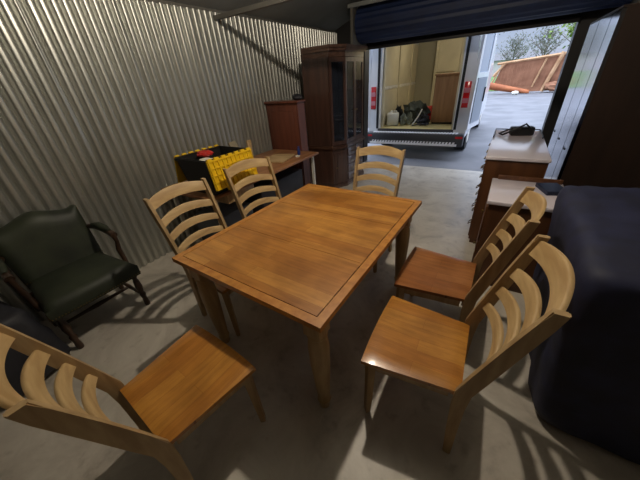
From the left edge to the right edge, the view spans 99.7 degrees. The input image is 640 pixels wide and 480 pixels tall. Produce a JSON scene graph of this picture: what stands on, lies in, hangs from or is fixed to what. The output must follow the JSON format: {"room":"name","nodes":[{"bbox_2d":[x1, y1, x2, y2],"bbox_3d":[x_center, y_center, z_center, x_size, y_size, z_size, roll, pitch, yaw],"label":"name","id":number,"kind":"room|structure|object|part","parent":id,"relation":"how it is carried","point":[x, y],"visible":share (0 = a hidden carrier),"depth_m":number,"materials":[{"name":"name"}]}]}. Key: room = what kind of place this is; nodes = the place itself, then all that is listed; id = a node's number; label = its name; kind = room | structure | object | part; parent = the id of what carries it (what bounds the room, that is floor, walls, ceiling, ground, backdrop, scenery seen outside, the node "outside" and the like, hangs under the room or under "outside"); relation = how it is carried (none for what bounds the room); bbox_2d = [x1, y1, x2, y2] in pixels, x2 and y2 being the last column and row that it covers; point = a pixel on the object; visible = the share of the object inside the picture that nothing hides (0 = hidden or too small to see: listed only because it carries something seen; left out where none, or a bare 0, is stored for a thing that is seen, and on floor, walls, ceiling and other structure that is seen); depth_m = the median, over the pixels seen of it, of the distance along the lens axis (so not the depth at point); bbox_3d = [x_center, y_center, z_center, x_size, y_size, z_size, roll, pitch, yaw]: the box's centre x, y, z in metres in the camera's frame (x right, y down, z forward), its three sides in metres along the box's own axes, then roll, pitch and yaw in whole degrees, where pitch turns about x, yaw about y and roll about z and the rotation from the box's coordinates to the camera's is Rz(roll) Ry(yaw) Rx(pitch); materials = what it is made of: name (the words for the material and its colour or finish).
{"room":"storage unit","nodes":[
{"label":"storage unit","id":0,"kind":"room"},
{"bbox_2d":[0,0,336,322],"bbox_3d":[-1.431,-1.201,3.077,0.040,2.305,7.220,14,35,29],"label":"wall","id":1,"kind":"structure","parent":0,"point":[99,99],"depth_m":2.47,"materials":[{"name":"metal"}]},
{"bbox_2d":[213,0,293,19],"bbox_3d":[0.653,-1.993,1.957,4.270,0.040,0.045,14,35,29],"label":"trim","id":2,"kind":"structure","parent":1,"relation":"attached to","point":[268,3],"depth_m":2.72,"materials":[{"name":"grey paint"}]},
{"bbox_2d":[147,0,334,32],"bbox_3d":[-1.484,-1.245,3.109,0.090,2.355,7.250,14,35,29],"label":"beam","id":3,"kind":"structure","parent":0,"point":[156,1],"depth_m":3.07,"materials":[{"name":"grey metal"}]},
{"bbox_2d":[165,0,363,30],"bbox_3d":[0.253,-2.040,1.250,4.490,0.755,7.350,14,35,29],"label":"ceiling","id":4,"kind":"structure","parent":0,"point":[322,14],"depth_m":3.77,"materials":[{"name":"grey metal"}]},
{"bbox_2d":[348,0,386,8],"bbox_3d":[2.013,-3.187,3.253,3.720,0.050,0.040,14,35,29],"label":"trim","id":5,"kind":"structure","parent":4,"relation":"attached to","point":[365,2],"depth_m":4.01,"materials":[{"name":"grey metal"}]},
{"bbox_2d":[0,162,639,479],"bbox_3d":[0.395,0.373,2.580,4.550,0.150,7.150,14,35,29],"label":"floor","id":6,"kind":"structure","parent":0,"point":[501,434],"depth_m":1.52,"materials":[{"name":"concrete"}]},
{"bbox_2d":[0,301,70,396],"bbox_3d":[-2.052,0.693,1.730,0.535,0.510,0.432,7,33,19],"label":"sofa","id":7,"kind":"object","parent":6,"relation":"on","point":[21,320],"visible":0.6,"depth_m":1.67,"materials":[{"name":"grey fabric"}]},
{"bbox_2d":[0,204,149,348],"bbox_3d":[-1.877,0.247,2.080,0.656,0.895,0.676,14,35,29],"label":"armchair","id":8,"kind":"object","parent":6,"relation":"on","point":[55,254],"visible":1,"depth_m":2.01,"materials":[{"name":"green leather"}]},
{"bbox_3d":[-2.111,0.195,1.801,0.343,0.088,0.059,19,38,34],"label":"arm","id":9,"kind":"part","parent":8,"relation":"part of","materials":[{"name":"brown wood"}]},
{"bbox_3d":[-2.184,0.553,2.147,0.054,0.345,0.054,14,35,29],"label":"leg","id":10,"kind":"part","parent":8,"relation":"part of","materials":[{"name":"brown wood"}]},
{"bbox_3d":[-2.092,0.025,2.092,0.182,0.495,0.550,14,35,29],"label":"backrest","id":11,"kind":"part","parent":8,"relation":"part of","materials":[{"name":"green leather"}]},
{"bbox_3d":[-1.793,0.652,1.926,0.054,0.345,0.054,14,35,29],"label":"leg","id":12,"kind":"part","parent":8,"relation":"part of","materials":[{"name":"brown wood"}]},
{"bbox_3d":[-1.817,0.296,2.068,0.508,0.145,0.590,14,35,29],"label":"seat","id":13,"kind":"part","parent":8,"relation":"part of","materials":[{"name":"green leather"}]},
{"bbox_3d":[-1.808,0.347,2.095,0.510,0.010,0.602,14,35,29],"label":"nail trim","id":14,"kind":"part","parent":8,"relation":"part of","materials":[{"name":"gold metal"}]},
{"bbox_3d":[-1.801,-0.082,2.226,0.343,0.088,0.059,10,34,24],"label":"arm","id":15,"kind":"part","parent":8,"relation":"part of","materials":[{"name":"brown wood"}]},
{"bbox_3d":[-1.527,0.415,2.290,0.054,0.345,0.054,14,35,29],"label":"leg","id":16,"kind":"part","parent":8,"relation":"part of","materials":[{"name":"brown wood"}]},
{"bbox_2d":[0,324,265,479],"bbox_3d":[-0.680,0.627,1.155,0.488,1.016,0.630,17,37,32],"label":"dining chair","id":17,"kind":"object","parent":6,"relation":"on","point":[188,382],"visible":1,"depth_m":1.07,"materials":[{"name":"brown wood"}]},
{"bbox_3d":[-0.871,0.356,0.737,0.435,0.100,0.085,17,37,32],"label":"crest rail","id":18,"kind":"part","parent":17,"relation":"part of","materials":[{"name":"brown wood"}]},
{"bbox_3d":[-0.960,0.664,1.147,0.030,1.000,0.200,21,39,37],"label":"post","id":19,"kind":"part","parent":17,"relation":"part of","materials":[{"name":"brown wood"}]},
{"bbox_3d":[-0.613,0.769,0.920,0.030,1.000,0.200,13,35,27],"label":"post","id":20,"kind":"part","parent":17,"relation":"part of","materials":[{"name":"brown wood"}]},
{"bbox_3d":[-0.616,0.633,1.255,0.488,0.025,0.425,17,37,32],"label":"seat","id":21,"kind":"part","parent":17,"relation":"part of","materials":[{"name":"brown wood"}]},
{"bbox_3d":[-0.333,0.806,1.376,0.040,0.433,0.038,-8,31,-6],"label":"leg","id":22,"kind":"part","parent":17,"relation":"part of","materials":[{"name":"brown wood"}]},
{"bbox_2d":[142,178,239,335],"bbox_3d":[-0.763,0.110,2.038,0.630,1.016,0.488,15,36,29],"label":"dining chair","id":23,"kind":"object","parent":6,"relation":"on","point":[164,195],"visible":0.5,"depth_m":1.97,"materials":[{"name":"brown wood"}]},
{"bbox_3d":[-1.031,0.176,1.980,0.200,1.000,0.030,11,34,24],"label":"post","id":24,"kind":"part","parent":23,"relation":"part of","materials":[{"name":"brown wood"}]},
{"bbox_3d":[-1.025,-0.343,1.938,0.085,0.100,0.435,15,36,29],"label":"crest rail","id":25,"kind":"part","parent":23,"relation":"part of","materials":[{"name":"brown wood"}]},
{"bbox_3d":[-0.804,-0.023,2.284,0.200,1.000,0.030,19,38,34],"label":"post","id":26,"kind":"part","parent":23,"relation":"part of","materials":[{"name":"brown wood"}]},
{"bbox_3d":[-0.672,0.185,2.019,0.425,0.025,0.488,15,36,29],"label":"seat","id":27,"kind":"part","parent":23,"relation":"part of","materials":[{"name":"brown wood"}]},
{"bbox_3d":[-0.624,0.517,1.906,0.038,0.433,0.040,-10,31,-9],"label":"leg","id":28,"kind":"part","parent":23,"relation":"part of","materials":[{"name":"brown wood"}]},
{"bbox_2d":[194,201,252,239],"bbox_3d":[-1.081,-0.183,3.163,0.400,0.420,0.500,14,35,29],"label":"storage box","id":29,"kind":"object","parent":6,"relation":"on","point":[231,214],"visible":0.26,"depth_m":2.99,"materials":[{"name":"black plastic"}]},
{"bbox_2d":[161,149,318,246],"bbox_3d":[-0.809,-0.554,3.437,0.800,0.740,1.820,14,35,29],"label":"desk","id":30,"kind":"object","parent":6,"relation":"on","point":[226,197],"visible":0.44,"depth_m":3.11,"materials":[{"name":"brown wood"}]},
{"bbox_3d":[-1.246,-0.156,2.854,0.702,0.712,0.032,14,35,29],"label":"leg frame","id":31,"kind":"part","parent":30,"relation":"part of","materials":[{"name":"white paint"}]},
{"bbox_2d":[174,145,257,195],"bbox_3d":[-1.013,-0.693,2.635,0.605,0.341,0.524,15,36,30],"label":"storage tote","id":32,"kind":"object","parent":30,"relation":"on","point":[189,166],"visible":0.86,"depth_m":2.48,"materials":[{"name":"black plastic"}]},
{"bbox_2d":[196,150,213,156],"bbox_3d":[-1.103,-0.831,2.587,0.170,0.059,0.155,14,35,29],"label":"plastic bag","id":33,"kind":"object","parent":32,"relation":"in","point":[203,153],"visible":1,"depth_m":2.55,"materials":[{"name":"red plastic"}]},
{"bbox_2d":[228,141,237,146],"bbox_3d":[-1.006,-1.055,3.304,0.123,0.292,0.136,10,34,23],"label":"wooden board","id":34,"kind":"object","parent":30,"relation":"on","point":[233,143],"visible":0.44,"depth_m":3.25,"materials":[{"name":"beige wood"}]},
{"bbox_3d":[-0.908,-0.498,2.776,0.292,0.090,0.360,14,35,29],"label":"drawer","id":35,"kind":"part","parent":30,"relation":"part of","materials":[{"name":"brown wood"}]},
{"bbox_2d":[246,140,253,157],"bbox_3d":[-0.894,-1.142,3.455,0.035,0.266,0.095,14,36,29],"label":"wooden board","id":36,"kind":"object","parent":30,"relation":"on","point":[248,142],"visible":0.49,"depth_m":3.42,"materials":[{"name":"brown wood"}]},
{"bbox_2d":[269,154,294,162],"bbox_3d":[-0.535,-1.062,3.507,0.300,0.018,0.400,6,32,17],"label":"wooden board","id":37,"kind":"object","parent":30,"relation":"on","point":[276,158],"visible":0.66,"depth_m":3.48,"materials":[{"name":"brown wood"}]},
{"bbox_3d":[-0.368,-0.939,4.053,0.702,0.712,0.032,14,35,29],"label":"leg frame","id":38,"kind":"part","parent":30,"relation":"part of","materials":[{"name":"white paint"}]},
{"bbox_2d":[223,156,281,218],"bbox_3d":[-0.427,-0.192,2.502,0.630,1.016,0.488,23,40,38],"label":"dining chair","id":39,"kind":"object","parent":6,"relation":"on","point":[245,164],"visible":0.54,"depth_m":2.48,"materials":[{"name":"brown wood"}]},
{"bbox_3d":[-0.707,-0.152,2.489,0.200,1.000,0.030,18,37,33],"label":"post","id":40,"kind":"part","parent":39,"relation":"part of","materials":[{"name":"brown wood"}]},
{"bbox_3d":[-0.658,-0.668,2.436,0.085,0.100,0.435,23,40,38],"label":"crest rail","id":41,"kind":"part","parent":39,"relation":"part of","materials":[{"name":"brown wood"}]},
{"bbox_3d":[-0.415,-0.330,2.748,0.030,1.000,0.200,-27,37,-32],"label":"post","id":42,"kind":"part","parent":39,"relation":"part of","materials":[{"name":"brown wood"}]},
{"bbox_2d":[245,168,302,212],"bbox_3d":[-0.658,-0.595,3.663,0.500,0.560,0.840,14,35,29],"label":"storage box","id":43,"kind":"object","parent":6,"relation":"on","point":[289,180],"visible":0.13,"depth_m":3.46,"materials":[{"name":"grey plastic"}]},
{"bbox_2d":[264,99,310,185],"bbox_3d":[-0.448,-1.344,4.096,0.580,1.375,0.205,14,35,29],"label":"chest","id":44,"kind":"object","parent":6,"relation":"on","point":[286,118],"visible":0.52,"depth_m":3.83,"materials":[{"name":"brown wood"}]},
{"bbox_3d":[-0.504,-1.319,4.018,0.400,1.080,0.010,14,35,29],"label":"raised panel","id":45,"kind":"part","parent":44,"relation":"part of","materials":[{"name":"brown wood"}]},
{"bbox_2d":[292,94,302,99],"bbox_3d":[-0.302,-1.934,3.643,0.160,0.072,0.129,14,35,29],"label":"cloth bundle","id":46,"kind":"object","parent":44,"relation":"on","point":[295,96],"visible":1,"depth_m":3.61,"materials":[{"name":"black fabric"}]},
{"bbox_2d":[172,184,421,407],"bbox_3d":[-0.025,0.232,1.982,1.038,0.760,1.380,15,36,30],"label":"dining table","id":47,"kind":"object","parent":6,"relation":"on","point":[302,255],"visible":0.96,"depth_m":1.56,"materials":[{"name":"brown wood"}]},
{"bbox_3d":[-0.711,0.425,1.789,0.104,0.722,0.106,15,36,30],"label":"leg","id":48,"kind":"part","parent":47,"relation":"part of","materials":[{"name":"brown wood"}]},
{"bbox_3d":[0.003,0.623,1.356,0.104,0.722,0.106,15,36,30],"label":"leg","id":49,"kind":"part","parent":47,"relation":"part of","materials":[{"name":"brown wood"}]},
{"bbox_3d":[0.663,0.072,2.194,0.104,0.722,0.106,15,36,30],"label":"leg","id":50,"kind":"part","parent":47,"relation":"part of","materials":[{"name":"brown wood"}]},
{"bbox_2d":[300,44,367,187],"bbox_3d":[0.332,-1.993,4.492,0.625,1.977,1.150,14,35,29],"label":"china cabinet","id":51,"kind":"object","parent":6,"relation":"on","point":[332,74],"visible":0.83,"depth_m":4.10,"materials":[{"name":"brown wood"}]},
{"bbox_3d":[0.267,-2.785,4.023,0.625,0.132,1.150,14,35,29],"label":"crown moulding","id":52,"kind":"part","parent":51,"relation":"part of","materials":[{"name":"brown wood"}]},
{"bbox_3d":[0.355,-1.709,4.660,0.595,0.045,1.120,14,35,29],"label":"waist moulding","id":53,"kind":"part","parent":51,"relation":"part of","materials":[{"name":"brown wood"}]},
{"bbox_3d":[0.265,-1.998,3.970,0.269,1.155,0.022,-20,34,-24],"label":"corner panel","id":54,"kind":"part","parent":51,"relation":"part of","materials":[{"name":"brown wood"}]},
{"bbox_3d":[0.266,-2.000,3.969,0.193,1.040,0.005,-20,34,-24],"label":"glass pane","id":55,"kind":"part","parent":51,"relation":"part of","materials":[{"name":"black"}]},
{"bbox_3d":[0.340,-1.206,4.418,0.213,0.500,0.019,-20,34,-24],"label":"corner door","id":56,"kind":"part","parent":51,"relation":"part of","materials":[{"name":"brown wood"}]},
{"bbox_3d":[0.460,-2.110,4.133,0.022,1.155,0.306,14,35,29],"label":"door","id":57,"kind":"part","parent":51,"relation":"part of","materials":[{"name":"brown wood"}]},
{"bbox_3d":[0.461,-2.112,4.131,0.005,1.040,0.230,14,35,29],"label":"glass pane","id":58,"kind":"part","parent":51,"relation":"part of","materials":[{"name":"black"}]},
{"bbox_3d":[0.548,-1.266,4.627,0.014,0.121,0.280,14,35,29],"label":"drawer","id":59,"kind":"part","parent":51,"relation":"part of","materials":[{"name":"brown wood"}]},
{"bbox_3d":[0.557,-1.150,4.695,0.014,0.121,0.280,14,35,29],"label":"drawer","id":60,"kind":"part","parent":51,"relation":"part of","materials":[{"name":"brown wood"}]},
{"bbox_3d":[0.529,-1.497,4.489,0.014,0.121,0.280,14,35,29],"label":"drawer","id":61,"kind":"part","parent":51,"relation":"part of","materials":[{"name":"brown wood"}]},
{"bbox_3d":[0.538,-1.381,4.558,0.014,0.121,0.280,14,35,29],"label":"drawer","id":62,"kind":"part","parent":51,"relation":"part of","materials":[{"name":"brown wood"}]},
{"bbox_3d":[0.622,-2.254,4.354,0.022,1.155,0.306,14,35,29],"label":"door","id":63,"kind":"part","parent":51,"relation":"part of","materials":[{"name":"brown wood"}]},
{"bbox_3d":[0.623,-2.256,4.352,0.005,1.040,0.230,14,35,29],"label":"glass pane","id":64,"kind":"part","parent":51,"relation":"part of","materials":[{"name":"grey"}]},
{"bbox_3d":[0.685,-1.637,4.704,0.014,0.121,0.280,14,35,29],"label":"drawer","id":65,"kind":"part","parent":51,"relation":"part of","materials":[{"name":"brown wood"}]},
{"bbox_2d":[353,145,405,272],"bbox_3d":[0.454,-0.311,2.580,0.488,1.016,0.630,15,36,30],"label":"dining chair","id":66,"kind":"object","parent":6,"relation":"on","point":[379,149],"visible":0.51,"depth_m":2.58,"materials":[{"name":"brown wood"}]},
{"bbox_3d":[0.377,-0.438,2.821,0.030,1.000,0.200,11,34,25],"label":"post","id":67,"kind":"part","parent":66,"relation":"part of","materials":[{"name":"brown wood"}]},
{"bbox_3d":[0.500,0.112,2.434,0.038,0.433,0.040,-9,31,-8],"label":"leg","id":68,"kind":"part","parent":66,"relation":"part of","materials":[{"name":"brown wood"}]},
{"bbox_3d":[0.571,-0.829,2.538,0.435,0.100,0.085,15,36,30],"label":"crest rail","id":69,"kind":"part","parent":66,"relation":"part of","materials":[{"name":"brown wood"}]},
{"bbox_3d":[0.734,-0.340,2.606,0.030,1.000,0.200,20,38,35],"label":"post","id":70,"kind":"part","parent":66,"relation":"part of","materials":[{"name":"brown wood"}]},
{"bbox_2d":[361,234,574,453],"bbox_3d":[0.571,0.461,1.262,0.630,1.016,0.488,13,35,27],"label":"dining chair","id":71,"kind":"object","parent":6,"relation":"on","point":[409,342],"visible":1,"depth_m":1.18,"materials":[{"name":"brown wood"}]},
{"bbox_3d":[0.253,0.754,1.383,0.040,0.433,0.038,-11,31,-11],"label":"leg","id":72,"kind":"part","parent":71,"relation":"part of","materials":[{"name":"brown wood"}]},
{"bbox_3d":[0.486,0.493,1.340,0.425,0.025,0.488,13,35,27],"label":"seat","id":73,"kind":"part","parent":71,"relation":"part of","materials":[{"name":"brown wood"}]},
{"bbox_3d":[0.624,0.605,1.026,0.200,1.000,0.030,17,37,32],"label":"post","id":74,"kind":"part","parent":71,"relation":"part of","materials":[{"name":"brown wood"}]},
{"bbox_3d":[0.837,0.403,1.337,0.200,1.000,0.030,9,33,22],"label":"post","id":75,"kind":"part","parent":71,"relation":"part of","materials":[{"name":"brown wood"}]},
{"bbox_3d":[0.774,0.122,0.904,0.085,0.100,0.435,13,35,27],"label":"crest rail","id":76,"kind":"part","parent":71,"relation":"part of","materials":[{"name":"brown wood"}]},
{"bbox_2d":[394,186,546,322],"bbox_3d":[0.849,0.181,1.695,0.630,1.016,0.488,14,35,29],"label":"dining chair","id":77,"kind":"object","parent":6,"relation":"on","point":[427,274],"visible":0.99,"depth_m":1.63,"materials":[{"name":"brown wood"}]},
{"bbox_3d":[0.530,0.470,1.825,0.040,0.433,0.038,-10,31,-9],"label":"leg","id":78,"kind":"part","parent":77,"relation":"part of","materials":[{"name":"brown wood"}]},
{"bbox_3d":[0.766,0.212,1.776,0.425,0.025,0.488,14,35,29],"label":"seat","id":79,"kind":"part","parent":77,"relation":"part of","materials":[{"name":"brown wood"}]},
{"bbox_3d":[0.894,0.327,1.458,0.200,1.000,0.030,18,38,34],"label":"post","id":80,"kind":"part","parent":77,"relation":"part of","materials":[{"name":"brown wood"}]},
{"bbox_3d":[1.118,0.128,1.764,0.200,1.000,0.030,10,34,24],"label":"post","id":81,"kind":"part","parent":77,"relation":"part of","materials":[{"name":"brown wood"}]},
{"bbox_3d":[1.049,-0.153,1.331,0.085,0.100,0.435,14,35,29],"label":"crest rail","id":82,"kind":"part","parent":77,"relation":"part of","materials":[{"name":"brown wood"}]},
{"bbox_2d":[468,128,551,242],"bbox_3d":[2.043,-0.631,2.995,0.492,0.920,1.340,14,35,29],"label":"dresser","id":83,"kind":"object","parent":6,"relation":"on","point":[524,156],"visible":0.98,"depth_m":2.48,"materials":[{"name":"brown wood"}]},
{"bbox_3d":[1.673,-0.783,2.711,0.011,0.184,0.630,14,35,29],"label":"drawer","id":84,"kind":"part","parent":83,"relation":"part of","materials":[{"name":"brown wood"}]},
{"bbox_2d":[498,123,534,135],"bbox_3d":[2.180,-1.230,2.980,0.318,0.140,0.199,7,33,19],"label":"camera bag","id":85,"kind":"object","parent":83,"relation":"on","point":[522,130],"visible":1,"depth_m":2.94,"materials":[{"name":"black fabric"}]},
{"bbox_3d":[2.244,-1.214,3.067,0.452,0.021,0.467,14,35,29],"label":"gallery rail","id":86,"kind":"part","parent":83,"relation":"part of","materials":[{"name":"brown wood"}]},
{"bbox_2d":[471,175,563,293],"bbox_3d":[1.579,-0.058,2.224,0.502,0.785,0.550,14,35,29],"label":"nightstand","id":87,"kind":"object","parent":6,"relation":"on","point":[504,190],"visible":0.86,"depth_m":2.05,"materials":[{"name":"brown wood"}]},
{"bbox_3d":[1.401,0.030,2.411,0.015,0.290,0.480,14,35,29],"label":"drawer","id":88,"kind":"part","parent":87,"relation":"part of","materials":[{"name":"brown wood"}]},
{"bbox_3d":[1.379,-0.236,2.253,0.015,0.290,0.480,14,35,29],"label":"drawer","id":89,"kind":"part","parent":87,"relation":"part of","materials":[{"name":"brown wood"}]},
{"bbox_3d":[1.710,-0.495,2.206,0.430,0.035,0.018,14,35,29],"label":"gallery rail","id":90,"kind":"part","parent":87,"relation":"part of","materials":[{"name":"brown wood"}]},
{"bbox_2d":[535,183,562,195],"bbox_3d":[1.731,-0.381,2.014,0.140,0.030,0.200,4,32,14],"label":"notebook","id":91,"kind":"object","parent":87,"relation":"on","point":[552,189],"visible":0.73,"depth_m":2.00,"materials":[{"name":"blue paper"}]},
{"bbox_2d":[528,185,639,464],"bbox_3d":[1.611,0.369,1.305,0.906,0.982,1.001,14,35,29],"label":"sofa","id":92,"kind":"object","parent":6,"relation":"on","point":[584,378],"visible":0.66,"depth_m":1.13,"materials":[{"name":"blue fabric"}]},
{"bbox_2d":[544,2,639,187],"bbox_3d":[2.842,-1.048,2.634,0.756,1.890,1.212,14,35,29],"label":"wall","id":93,"kind":"structure","parent":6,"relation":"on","point":[595,139],"depth_m":2.25,"materials":[{"name":"brown wood"}]},
{"bbox_3d":[2.733,-1.311,3.072,0.024,1.832,0.452,14,35,29],"label":"door","id":94,"kind":"part","parent":93,"relation":"part of","materials":[{"name":"grey metal"}]},
{"bbox_3d":[2.485,-1.090,2.732,0.024,1.832,0.458,14,35,29],"label":"door","id":95,"kind":"part","parent":93,"relation":"part of","materials":[{"name":"grey metal"}]},
{"bbox_2d":[335,12,580,45],"bbox_3d":[2.145,-3.581,3.880,4.470,1.030,0.180,14,35,29],"label":"wall","id":96,"kind":"structure","parent":0,"point":[343,33],"depth_m":4.27,"materials":[{"name":"black metal"}]},
{"bbox_2d":[541,7,618,147],"bbox_3d":[3.714,-2.281,3.503,0.880,3.000,0.210,14,35,29],"label":"wall","id":97,"kind":"structure","parent":0,"point":[581,28],"depth_m":3.62,"materials":[{"name":"black"}]},
{"bbox_2d":[350,0,639,49],"bbox_3d":[2.034,-3.120,3.653,3.320,0.564,0.550,14,35,29],"label":"door","id":98,"kind":"structure","parent":97,"relation":"in","point":[389,19],"depth_m":3.69,"materials":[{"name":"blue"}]},
{"bbox_3d":[0.650,-2.931,5.418,0.530,2.600,0.071,14,35,29],"label":"wall","id":99,"kind":"structure","parent":0,"visible":0},
{"bbox_2d":[363,50,368,161],"bbox_3d":[0.862,-2.847,5.248,0.090,2.600,0.210,14,35,29],"label":"trim","id":100,"kind":"structure","parent":99,"relation":"attached to","point":[366,54],"depth_m":5.25,"materials":[{"name":"black"}]},
{"label":"outside","id":101,"kind":"structure","parent":0,"visible":0},
{"bbox_2d":[365,90,553,171],"bbox_3d":[38.104,-32.445,52.794,120.000,0.155,134.550,14,35,29],"label":"ground","id":102,"kind":"structure","parent":101,"point":[503,110],"depth_m":7.58,"materials":[{"name":"concrete"}]},
{"bbox_2d":[368,33,497,148],"bbox_3d":[3.075,-4.013,6.910,2.321,2.600,4.778,14,35,29],"label":"van","id":103,"kind":"object","parent":102,"relation":"on","point":[402,75],"visible":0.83,"depth_m":5.85,"materials":[{"name":"white paint"}]},
{"bbox_3d":[1.190,-3.513,6.022,0.040,1.790,0.750,8,33,20],"label":"door","id":104,"kind":"part","parent":103,"relation":"part of","materials":[{"name":"white paint"}]},
{"bbox_2d":[371,87,375,108],"bbox_3d":[1.157,-3.054,5.821,0.110,0.430,0.029,14,35,29],"label":"tail lamp","id":105,"kind":"object","parent":103,"relation":"attached to","point":[373,89],"depth_m":5.80,"materials":[{"name":"red plastic"}]},
{"bbox_2d":[386,110,398,125],"bbox_3d":[1.675,-2.808,6.213,0.260,0.315,0.180,6,32,17],"label":"jug","id":106,"kind":"object","parent":103,"relation":"on","point":[393,116],"visible":1,"depth_m":6.14,"materials":[{"name":"white plastic"}]},
{"bbox_2d":[395,105,402,121],"bbox_3d":[1.914,-3.078,6.555,0.218,0.397,0.229,14,35,29],"label":"cloth bundle","id":107,"kind":"object","parent":103,"relation":"on","point":[398,109],"visible":0.49,"depth_m":6.48,"materials":[{"name":"black fabric"}]},
{"bbox_3d":[2.026,-3.814,6.657,0.023,0.058,2.380,14,35,29],"label":"lashing rail","id":108,"kind":"part","parent":103,"relation":"part of","materials":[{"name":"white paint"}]},
{"bbox_2d":[400,113,406,125],"bbox_3d":[1.896,-2.757,6.142,0.154,0.268,0.244,14,35,29],"label":"cloth bundle","id":109,"kind":"object","parent":103,"relation":"on","point":[403,117],"visible":1,"depth_m":6.10,"materials":[{"name":"fabric"}]},
{"bbox_2d":[406,112,412,124],"bbox_3d":[2.050,-2.794,6.177,0.146,0.275,0.163,14,35,29],"label":"cloth bundle","id":110,"kind":"object","parent":103,"relation":"on","point":[409,119],"visible":0.98,"depth_m":6.14,"materials":[{"name":"fabric"}]},
{"bbox_2d":[403,100,430,122],"bbox_3d":[2.247,-3.008,6.315,0.643,0.474,0.497,14,35,29],"label":"cloth bundle","id":111,"kind":"object","parent":103,"relation":"in","point":[415,107],"visible":0.69,"depth_m":6.20,"materials":[{"name":"green fabric"}]},
{"bbox_2d":[416,113,429,125],"bbox_3d":[2.283,-2.680,5.989,0.264,0.237,0.288,-27,37,-32],"label":"cloth bundle","id":112,"kind":"object","parent":103,"relation":"in","point":[424,118],"visible":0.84,"depth_m":5.92,"materials":[{"name":"fabric"}]},
{"bbox_2d":[427,106,431,119],"bbox_3d":[2.645,-3.075,6.528,0.361,0.316,0.315,14,35,29],"label":"cloth bundle","id":113,"kind":"object","parent":103,"relation":"on","point":[429,107],"visible":0.18,"depth_m":6.46,"materials":[{"name":"red fabric"}]},
{"bbox_2d":[430,72,459,123],"bbox_3d":[2.778,-3.087,5.896,0.520,0.960,0.540,14,35,29],"label":"base cabinet","id":114,"kind":"object","parent":103,"relation":"on","point":[446,84],"visible":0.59,"depth_m":5.70,"materials":[{"name":"brown wood"}]},
{"bbox_3d":[3.406,-4.215,6.948,0.920,1.740,0.090,14,35,29],"label":"bulkhead panel","id":115,"kind":"part","parent":103,"relation":"part of","materials":[{"name":"brown wood"}]},
{"bbox_2d":[461,81,471,107],"bbox_3d":[2.686,-2.666,4.955,0.110,0.430,0.029,14,35,29],"label":"tail lamp","id":116,"kind":"object","parent":103,"relation":"attached to","point":[466,92],"depth_m":4.95,"materials":[{"name":"red plastic"}]},
{"bbox_3d":[3.044,-2.690,5.191,0.024,0.760,0.560,21,39,37],"label":"panel","id":117,"kind":"part","parent":103,"relation":"part of","materials":[{"name":"grey metal"}]},
{"bbox_3d":[3.003,-3.054,4.995,0.040,1.790,0.750,21,39,37],"label":"door","id":118,"kind":"part","parent":103,"relation":"part of","materials":[{"name":"white paint"}]},
{"bbox_2d":[489,51,566,92],"bbox_3d":[12.998,-9.939,16.063,5.206,2.073,0.785,17,37,32],"label":"shed","id":119,"kind":"object","parent":102,"relation":"on","point":[539,73],"visible":0.66,"depth_m":16.48,"materials":[{"name":"brown wood"}]},
{"bbox_2d":[492,47,567,76],"bbox_3d":[33.096,-30.556,46.871,38.800,3.300,6.800,14,35,29],"label":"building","id":120,"kind":"structure","parent":102,"relation":"on","point":[498,59],"depth_m":44.55,"materials":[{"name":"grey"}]},
{"bbox_3d":[26.820,-17.603,29.109,70.000,0.050,34.000,14,35,29],"label":"lawn","id":121,"kind":"structure","parent":102,"relation":"on","visible":0},
{"bbox_2d":[497,30,537,60],"bbox_3d":[23.536,-22.454,32.618,4.037,5.241,4.820,14,35,29],"label":"tree","id":122,"kind":"object","parent":121,"relation":"on","point":[518,42],"visible":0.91,"depth_m":32.06,"materials":[{"name":"brown plant"}]},
{"bbox_2d":[525,25,568,56],"bbox_3d":[23.845,-19.968,28.380,4.103,5.240,5.250,14,35,29],"label":"tree","id":123,"kind":"object","parent":121,"relation":"on","point":[544,47],"visible":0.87,"depth_m":28.08,"materials":[{"name":"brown plant"}]},
{"bbox_2d":[543,23,575,48],"bbox_3d":[21.165,-15.684,20.993,5.419,5.775,4.548,-17,33,-19],"label":"tree","id":124,"kind":"object","parent":121,"relation":"on","point":[571,29],"visible":0.02,"depth_m":21.21,"materials":[{"name":"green plant"}]}
]}

